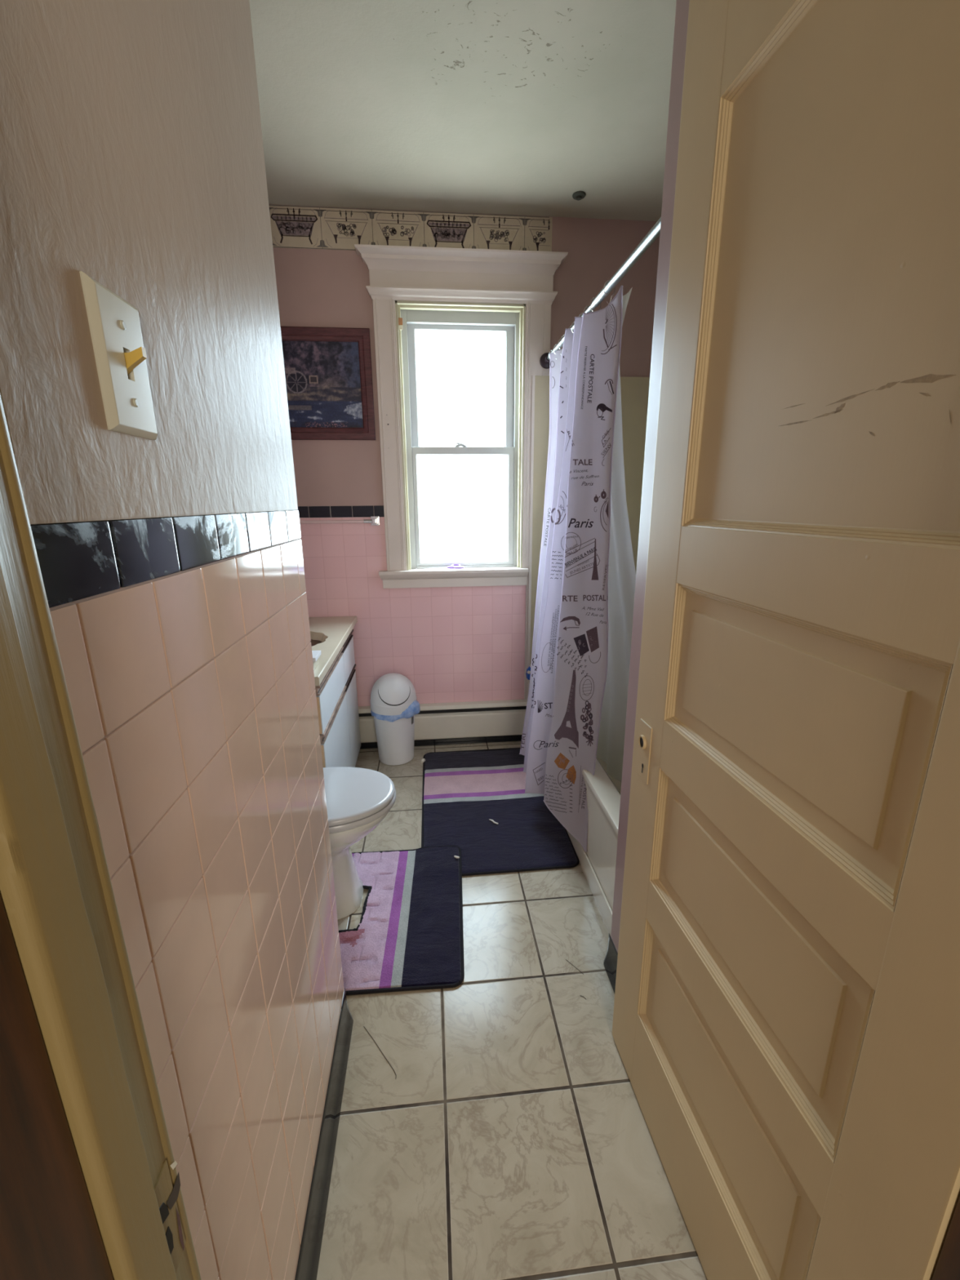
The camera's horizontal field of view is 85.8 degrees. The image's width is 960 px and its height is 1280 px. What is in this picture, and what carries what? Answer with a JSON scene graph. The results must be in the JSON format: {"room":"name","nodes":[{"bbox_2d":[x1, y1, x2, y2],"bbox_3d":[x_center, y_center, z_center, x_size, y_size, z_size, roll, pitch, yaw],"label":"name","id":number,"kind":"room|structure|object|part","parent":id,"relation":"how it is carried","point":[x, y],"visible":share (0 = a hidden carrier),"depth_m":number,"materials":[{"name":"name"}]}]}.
{"room":"bathroom","nodes":[
{"label":"bathroom","id":0,"kind":"room"},
{"bbox_2d":[0,0,344,1279],"bbox_3d":[-0.387,-0.130,0.652,0.120,2.605,0.827,-2,15,-5],"label":"wall","id":1,"kind":"structure","parent":0,"point":[132,157],"depth_m":0.56,"materials":[{"name":"tile"}]},
{"bbox_2d":[79,271,157,439],"bbox_3d":[-0.301,-0.238,0.449,0.021,0.114,0.074,-2,15,-5],"label":"light switch","id":2,"kind":"object","parent":1,"relation":"attached to","point":[119,351],"visible":1,"depth_m":0.43,"materials":[{"name":"white plastic"}]},
{"bbox_2d":[294,987,353,1279],"bbox_3d":[-0.309,1.074,0.994,0.019,0.100,0.814,-2,15,-5],"label":"baseboard","id":3,"kind":"structure","parent":1,"relation":"attached to","point":[307,1268],"depth_m":1.06,"materials":[{"name":"black ceramic"}]},
{"bbox_2d":[248,0,676,221],"bbox_3d":[0.020,-1.402,0.258,3.100,0.050,4.800,-2,15,-5],"label":"ceiling","id":4,"kind":"structure","parent":0,"point":[498,107],"depth_m":1.69,"materials":[{"name":"paint"}]},
{"bbox_2d":[572,191,586,200],"bbox_3d":[0.422,-1.889,2.205,0.057,0.018,0.057,-2,15,-5],"label":"escutcheon","id":5,"kind":"object","parent":4,"relation":"attached to","point":[579,195],"visible":1,"depth_m":2.19,"materials":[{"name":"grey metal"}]},
{"bbox_2d":[268,204,659,706],"bbox_3d":[-0.092,-0.690,2.744,2.410,2.605,0.163,-2,15,-5],"label":"wall","id":6,"kind":"structure","parent":0,"point":[453,644],"depth_m":2.62,"materials":[{"name":"paint"}]},
{"bbox_2d":[280,326,375,439],"bbox_3d":[-0.820,-1.204,2.440,0.618,0.486,0.020,-2,15,-5],"label":"framed picture","id":7,"kind":"object","parent":6,"relation":"attached to","point":[328,371],"visible":0.74,"depth_m":2.45,"materials":[{"name":"brown wood"}]},
{"bbox_2d":[299,515,379,525],"bbox_3d":[-0.827,-0.591,2.584,0.636,0.046,0.058,-2,15,-5],"label":"towel bar","id":8,"kind":"object","parent":6,"relation":"attached to","point":[375,520],"visible":0.52,"depth_m":2.58,"materials":[{"name":"silver metal"}]},
{"bbox_3d":[-0.532,-0.601,2.611,0.044,0.046,0.058,-2,15,-5],"label":"wall post","id":9,"kind":"part","parent":8,"relation":"part of","materials":[{"name":"silver metal"}]},
{"bbox_2d":[268,204,552,251],"bbox_3d":[-0.430,-1.838,2.322,1.534,0.160,0.002,-2,15,-5],"label":"wallpaper border","id":10,"kind":"object","parent":6,"relation":"attached to","point":[291,226],"visible":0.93,"depth_m":2.33,"materials":[{"name":"beige paper"}]},
{"bbox_2d":[358,699,527,749],"bbox_3d":[-0.443,0.487,2.913,1.445,0.244,0.049,-2,15,-5],"label":"baseboard heater","id":11,"kind":"object","parent":6,"relation":"attached to","point":[489,721],"visible":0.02,"depth_m":2.92,"materials":[{"name":"beige metal"}]},
{"bbox_2d":[354,244,568,700],"bbox_3d":[-0.075,-0.689,2.679,0.956,2.236,0.181,-2,15,-5],"label":"window","id":12,"kind":"structure","parent":6,"relation":"in","point":[411,290],"depth_m":2.50,"materials":[{"name":"paint"}]},
{"bbox_3d":[-0.438,-0.973,2.539,0.102,1.262,0.025,-2,15,-5],"label":"casing","id":13,"kind":"part","parent":12,"relation":"part of","materials":[{"name":"paint"}]},
{"bbox_3d":[-0.367,-0.984,2.637,0.038,1.232,0.055,-2,15,-5],"label":"vinyl frame","id":14,"kind":"part","parent":12,"relation":"part of","materials":[{"name":"white plastic"}]},
{"bbox_2d":[426,564,464,568],"bbox_3d":[-0.183,-0.390,2.746,0.197,0.021,0.070,-2,15,-5],"label":"scissors","id":15,"kind":"object","parent":12,"relation":"on","point":[453,566],"visible":1,"depth_m":2.74,"materials":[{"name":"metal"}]},
{"bbox_3d":[-0.142,-0.396,2.765,0.078,0.020,0.033,-4,15,-14],"label":"handle","id":16,"kind":"part","parent":15,"relation":"part of","materials":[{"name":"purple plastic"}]},
{"bbox_3d":[-0.130,-0.383,2.736,0.093,0.012,0.036,-2,15,-5],"label":"handle","id":17,"kind":"part","parent":15,"relation":"part of","materials":[{"name":"purple plastic"}]},
{"bbox_3d":[-0.133,-0.338,2.729,0.779,0.029,0.044,-2,15,-5],"label":"cove moulding","id":18,"kind":"part","parent":12,"relation":"part of","materials":[{"name":"paint"}]},
{"bbox_3d":[-0.090,-1.253,2.607,0.528,0.593,0.022,-2,15,-5],"label":"sash","id":19,"kind":"part","parent":12,"relation":"part of","materials":[{"name":"glass"}]},
{"bbox_3d":[-0.091,-1.561,2.511,0.526,0.056,0.055,-2,15,-5],"label":"vinyl frame","id":20,"kind":"part","parent":12,"relation":"part of","materials":[{"name":"white plastic"}]},
{"bbox_3d":[-0.078,-1.685,2.360,0.956,0.146,0.076,-2,15,-5],"label":"crown","id":21,"kind":"part","parent":12,"relation":"part of","materials":[{"name":"paint"}]},
{"bbox_3d":[-0.083,-0.698,2.730,0.526,0.604,0.024,-2,15,-5],"label":"sash","id":22,"kind":"part","parent":12,"relation":"part of","materials":[{"name":"glass"}]},
{"bbox_3d":[-0.082,-0.404,2.820,0.526,0.012,0.055,-2,15,-5],"label":"vinyl frame","id":23,"kind":"part","parent":12,"relation":"part of","materials":[{"name":"white plastic"}]},
{"bbox_3d":[-0.079,-1.599,2.410,0.833,0.047,0.022,-2,15,-5],"label":"head casing","id":24,"kind":"part","parent":12,"relation":"part of","materials":[{"name":"paint"}]},
{"bbox_3d":[0.188,-1.002,2.688,0.026,1.232,0.055,-2,15,-5],"label":"vinyl frame","id":25,"kind":"part","parent":12,"relation":"part of","materials":[{"name":"white plastic"}]},
{"bbox_3d":[0.281,-0.996,2.606,0.122,1.262,0.025,-2,15,-5],"label":"casing","id":26,"kind":"part","parent":12,"relation":"part of","materials":[{"name":"paint"}]},
{"bbox_2d":[539,217,661,368],"bbox_3d":[0.397,-1.158,1.776,0.070,0.070,1.516,-2,15,-5],"label":"curtain rod","id":27,"kind":"object","parent":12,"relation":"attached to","point":[655,232],"visible":0.31,"depth_m":1.53,"materials":[{"name":"white metal"}]},
{"bbox_2d":[519,284,623,852],"bbox_3d":[0.321,-0.276,2.126,0.271,1.898,1.020,-1,15,-1],"label":"shower curtain","id":28,"kind":"object","parent":27,"relation":"hanging from","point":[570,652],"visible":0.99,"depth_m":1.89,"materials":[{"name":"fabric"}]},
{"bbox_2d":[604,280,614,304],"bbox_3d":[0.411,-1.106,1.645,0.040,0.070,0.005,-5,16,-16],"label":"curtain ring","id":29,"kind":"object","parent":27,"relation":"hanging from","point":[607,280],"visible":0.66,"depth_m":1.65,"materials":[{"name":"silver metal"}]},
{"bbox_2d":[596,288,635,782],"bbox_3d":[0.485,-0.334,2.140,0.104,1.778,1.019,-3,15,-10],"label":"liner","id":30,"kind":"object","parent":27,"relation":"hanging from","point":[621,567],"visible":0.16,"depth_m":2.04,"materials":[{"name":"white plastic"}]},
{"bbox_2d":[316,741,707,1279],"bbox_3d":[0.041,1.163,0.942,3.100,0.050,4.800,-2,15,-5],"label":"floor","id":31,"kind":"structure","parent":0,"point":[510,1139],"depth_m":1.16,"materials":[{"name":"beige tile"}]},
{"bbox_2d":[310,629,360,767],"bbox_3d":[-0.870,0.394,2.343,0.513,0.728,0.893,-2,15,-5],"label":"vanity cabinet","id":32,"kind":"object","parent":31,"relation":"on","point":[336,695],"visible":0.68,"depth_m":2.28,"materials":[{"name":"white wood"}]},
{"bbox_3d":[-0.614,0.207,2.144,0.018,0.148,0.537,-2,15,-5],"label":"drawer","id":33,"kind":"part","parent":32,"relation":"part of","materials":[{"name":"white laminate"}]},
{"bbox_2d":[308,616,357,686],"bbox_3d":[-0.867,0.010,2.246,0.525,0.257,1.002,-2,15,-5],"label":"countertop","id":34,"kind":"structure","parent":32,"relation":"on","point":[333,632],"depth_m":2.38,"materials":[{"name":"beige stone"}]},
{"bbox_2d":[311,650,320,671],"bbox_3d":[-0.664,0.078,1.878,0.155,0.052,0.100,-2,15,-5],"label":"tub","id":35,"kind":"object","parent":34,"relation":"on","point":[316,654],"visible":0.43,"depth_m":1.88,"materials":[{"name":"white plastic"}]},
{"bbox_3d":[-0.664,0.060,1.873,0.155,0.016,0.100,-2,15,-5],"label":"tub lid","id":36,"kind":"part","parent":35,"relation":"part of","materials":[{"name":"white plastic"}]},
{"bbox_2d":[310,631,328,642],"bbox_3d":[-0.874,0.066,2.284,0.394,0.130,0.369,-2,15,-5],"label":"basin","id":37,"kind":"object","parent":34,"relation":"in","point":[322,636],"depth_m":2.40,"materials":[{"name":"beige ceramic"}]},
{"bbox_3d":[-0.611,0.528,2.230,0.018,0.433,0.537,-2,15,-5],"label":"door","id":38,"kind":"part","parent":32,"relation":"part of","materials":[{"name":"white laminate"}]},
{"bbox_3d":[-0.656,0.096,2.565,0.018,0.148,0.329,-2,15,-5],"label":"drawer","id":39,"kind":"part","parent":32,"relation":"part of","materials":[{"name":"white laminate"}]},
{"bbox_3d":[-0.654,0.417,2.650,0.018,0.433,0.329,-2,15,-5],"label":"door","id":40,"kind":"part","parent":32,"relation":"part of","materials":[{"name":"white laminate"}]},
{"bbox_2d":[323,766,395,919],"bbox_3d":[-0.615,0.555,1.718,0.668,0.735,0.420,-2,15,-5],"label":"toilet","id":41,"kind":"object","parent":31,"relation":"on","point":[357,799],"visible":0.31,"depth_m":1.71,"materials":[{"name":"white ceramic"}]},
{"bbox_3d":[-0.513,0.512,1.716,0.454,0.022,0.350,-2,15,-5],"label":"lid","id":42,"kind":"part","parent":41,"relation":"part of","materials":[{"name":"white plastic"}]},
{"bbox_3d":[-0.577,0.728,1.767,0.572,0.376,0.348,-2,15,-5],"label":"bowl","id":43,"kind":"part","parent":41,"relation":"part of","materials":[{"name":"white ceramic"}]},
{"bbox_3d":[-0.511,0.534,1.722,0.458,0.020,0.356,-2,15,-5],"label":"seat","id":44,"kind":"part","parent":41,"relation":"part of","materials":[{"name":"white plastic"}]},
{"bbox_2d":[363,1026,396,1079],"bbox_3d":[-0.253,1.040,1.310,0.008,0.001,0.167,-12,19,-37],"label":"strand","id":45,"kind":"object","parent":31,"relation":"on","point":[363,1026],"visible":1,"depth_m":1.31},
{"bbox_2d":[369,672,417,765],"bbox_3d":[-0.456,0.409,2.757,0.243,0.478,0.243,-2,15,-5],"label":"trash can","id":46,"kind":"object","parent":31,"relation":"on","point":[392,694],"visible":0.98,"depth_m":2.67,"materials":[{"name":"white plastic"}]},
{"bbox_3d":[-0.457,0.266,2.719,0.243,0.179,0.243,-2,15,-5],"label":"swing lid","id":47,"kind":"part","parent":46,"relation":"part of","materials":[{"name":"white plastic"}]},
{"bbox_2d":[370,700,420,722],"bbox_3d":[-0.447,0.348,2.741,0.259,0.085,0.244,-2,15,-5],"label":"bag","id":48,"kind":"object","parent":46,"relation":"on","point":[414,708],"visible":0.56,"depth_m":2.65,"materials":[{"name":"blue plastic"}]},
{"bbox_2d":[338,844,464,995],"bbox_3d":[-0.371,0.912,1.753,0.653,0.024,0.635,-2,15,-5],"label":"mat","id":49,"kind":"object","parent":31,"relation":"on","point":[409,934],"visible":0.6,"depth_m":1.68,"materials":[{"name":"black fabric"}]},
{"bbox_2d":[421,747,579,875],"bbox_3d":[0.037,0.740,2.406,0.614,0.013,0.994,-2,15,-5],"label":"bath mat","id":50,"kind":"object","parent":31,"relation":"on","point":[464,789],"visible":0.91,"depth_m":2.26,"materials":[{"name":"black fabric"}]},
{"bbox_2d":[528,680,621,935],"bbox_3d":[0.718,0.573,2.263,0.752,0.400,1.504,-2,15,-5],"label":"bathtub","id":51,"kind":"object","parent":31,"relation":"on","point":[603,791],"visible":0.05,"depth_m":1.74,"materials":[{"name":"beige ceramic"}]},
{"bbox_2d":[525,663,531,679],"bbox_3d":[0.285,0.172,2.830,0.068,0.084,0.068,-2,15,-5],"label":"bottle","id":52,"kind":"object","parent":51,"relation":"on","point":[528,669],"visible":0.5,"depth_m":2.81,"materials":[{"name":"plastic"}]},
{"bbox_3d":[0.348,0.716,2.262,0.007,0.070,1.487,-2,15,-5],"label":"apron foot rail","id":53,"kind":"part","parent":51,"relation":"part of","materials":[{"name":"beige ceramic"}]},
{"bbox_2d":[610,0,689,952],"bbox_3d":[0.866,-0.184,0.815,0.893,2.605,0.923,-2,15,-5],"label":"wall","id":54,"kind":"structure","parent":0,"point":[682,6],"depth_m":1.13,"materials":[{"name":"paint"}]},
{"bbox_2d":[526,375,649,701],"bbox_3d":[0.712,-0.274,2.053,0.764,1.724,1.540,-2,15,-5],"label":"shower surround","id":55,"kind":"object","parent":54,"relation":"attached to","point":[634,390],"depth_m":2.64,"materials":[{"name":"paint"}]},
{"bbox_2d":[603,933,617,993],"bbox_3d":[0.415,1.025,1.159,0.019,0.100,0.815,-2,15,-5],"label":"baseboard","id":56,"kind":"structure","parent":54,"relation":"attached to","point":[610,962],"depth_m":1.50,"materials":[{"name":"black ceramic"}]},
{"bbox_3d":[0.068,-0.020,0.225,3.100,2.605,0.140,-2,15,-5],"label":"wall","id":57,"kind":"structure","parent":0,"visible":0},
{"bbox_2d":[0,388,959,1279],"bbox_3d":[0.099,0.146,0.263,0.957,2.265,0.202,-2,15,-5],"label":"trim","id":58,"kind":"structure","parent":57,"relation":"attached to","point":[90,1182],"depth_m":0.28,"materials":[{"name":"paint"}]},
{"bbox_3d":[-0.261,0.153,0.322,0.050,2.225,0.022,-2,15,-5],"label":"casing","id":59,"kind":"part","parent":58,"relation":"part of","materials":[{"name":"paint"}]},
{"bbox_3d":[-0.234,0.437,0.388,0.002,0.093,0.022,-2,15,-5],"label":"strike plate","id":60,"kind":"part","parent":58,"relation":"part of","materials":[{"name":"paint"}]},
{"bbox_2d":[612,0,959,1279],"bbox_3d":[0.396,0.078,0.726,0.042,2.137,0.710,-3,15,-8],"label":"door","id":61,"kind":"structure","parent":57,"relation":"in","point":[786,1023],"depth_m":0.64,"materials":[{"name":"paint"}]},
{"bbox_3d":[0.341,0.231,1.073,0.003,0.125,0.050,-3,15,-8],"label":"lock plate","id":62,"kind":"part","parent":61,"relation":"part of","materials":[{"name":"paint"}]},
{"bbox_3d":[0.408,1.008,0.968,0.035,0.214,0.484,-3,15,-8],"label":"rail","id":63,"kind":"part","parent":61,"relation":"part of","materials":[{"name":"paint"}]},
{"bbox_3d":[0.395,0.779,0.905,0.013,0.261,0.482,-3,15,-8],"label":"panel","id":64,"kind":"part","parent":61,"relation":"part of","materials":[{"name":"paint"}]},
{"bbox_3d":[0.405,0.607,0.861,0.035,0.095,0.484,-3,15,-8],"label":"rail","id":65,"kind":"part","parent":61,"relation":"part of","materials":[{"name":"paint"}]},
{"bbox_3d":[0.393,-0.833,0.477,0.035,0.248,0.484,-3,15,-8],"label":"rail","id":66,"kind":"part","parent":61,"relation":"part of","materials":[{"name":"paint"}]},
{"bbox_3d":[0.393,0.436,0.813,0.013,0.260,0.482,-3,15,-8],"label":"panel","id":67,"kind":"part","parent":61,"relation":"part of","materials":[{"name":"paint"}]},
{"bbox_3d":[0.402,0.262,0.768,0.035,0.100,0.484,-3,15,-8],"label":"rail","id":68,"kind":"part","parent":61,"relation":"part of","materials":[{"name":"paint"}]},
{"bbox_3d":[0.390,0.087,0.720,0.013,0.263,0.482,-3,15,-8],"label":"panel","id":69,"kind":"part","parent":61,"relation":"part of","materials":[{"name":"paint"}]},
{"bbox_3d":[0.399,-0.088,0.675,0.035,0.098,0.484,-3,15,-8],"label":"rail","id":70,"kind":"part","parent":61,"relation":"part of","materials":[{"name":"paint"}]},
{"bbox_3d":[0.386,-0.424,0.584,0.013,0.598,0.482,-3,15,-8],"label":"panel","id":71,"kind":"part","parent":61,"relation":"part of","materials":[{"name":"paint"}]}
]}

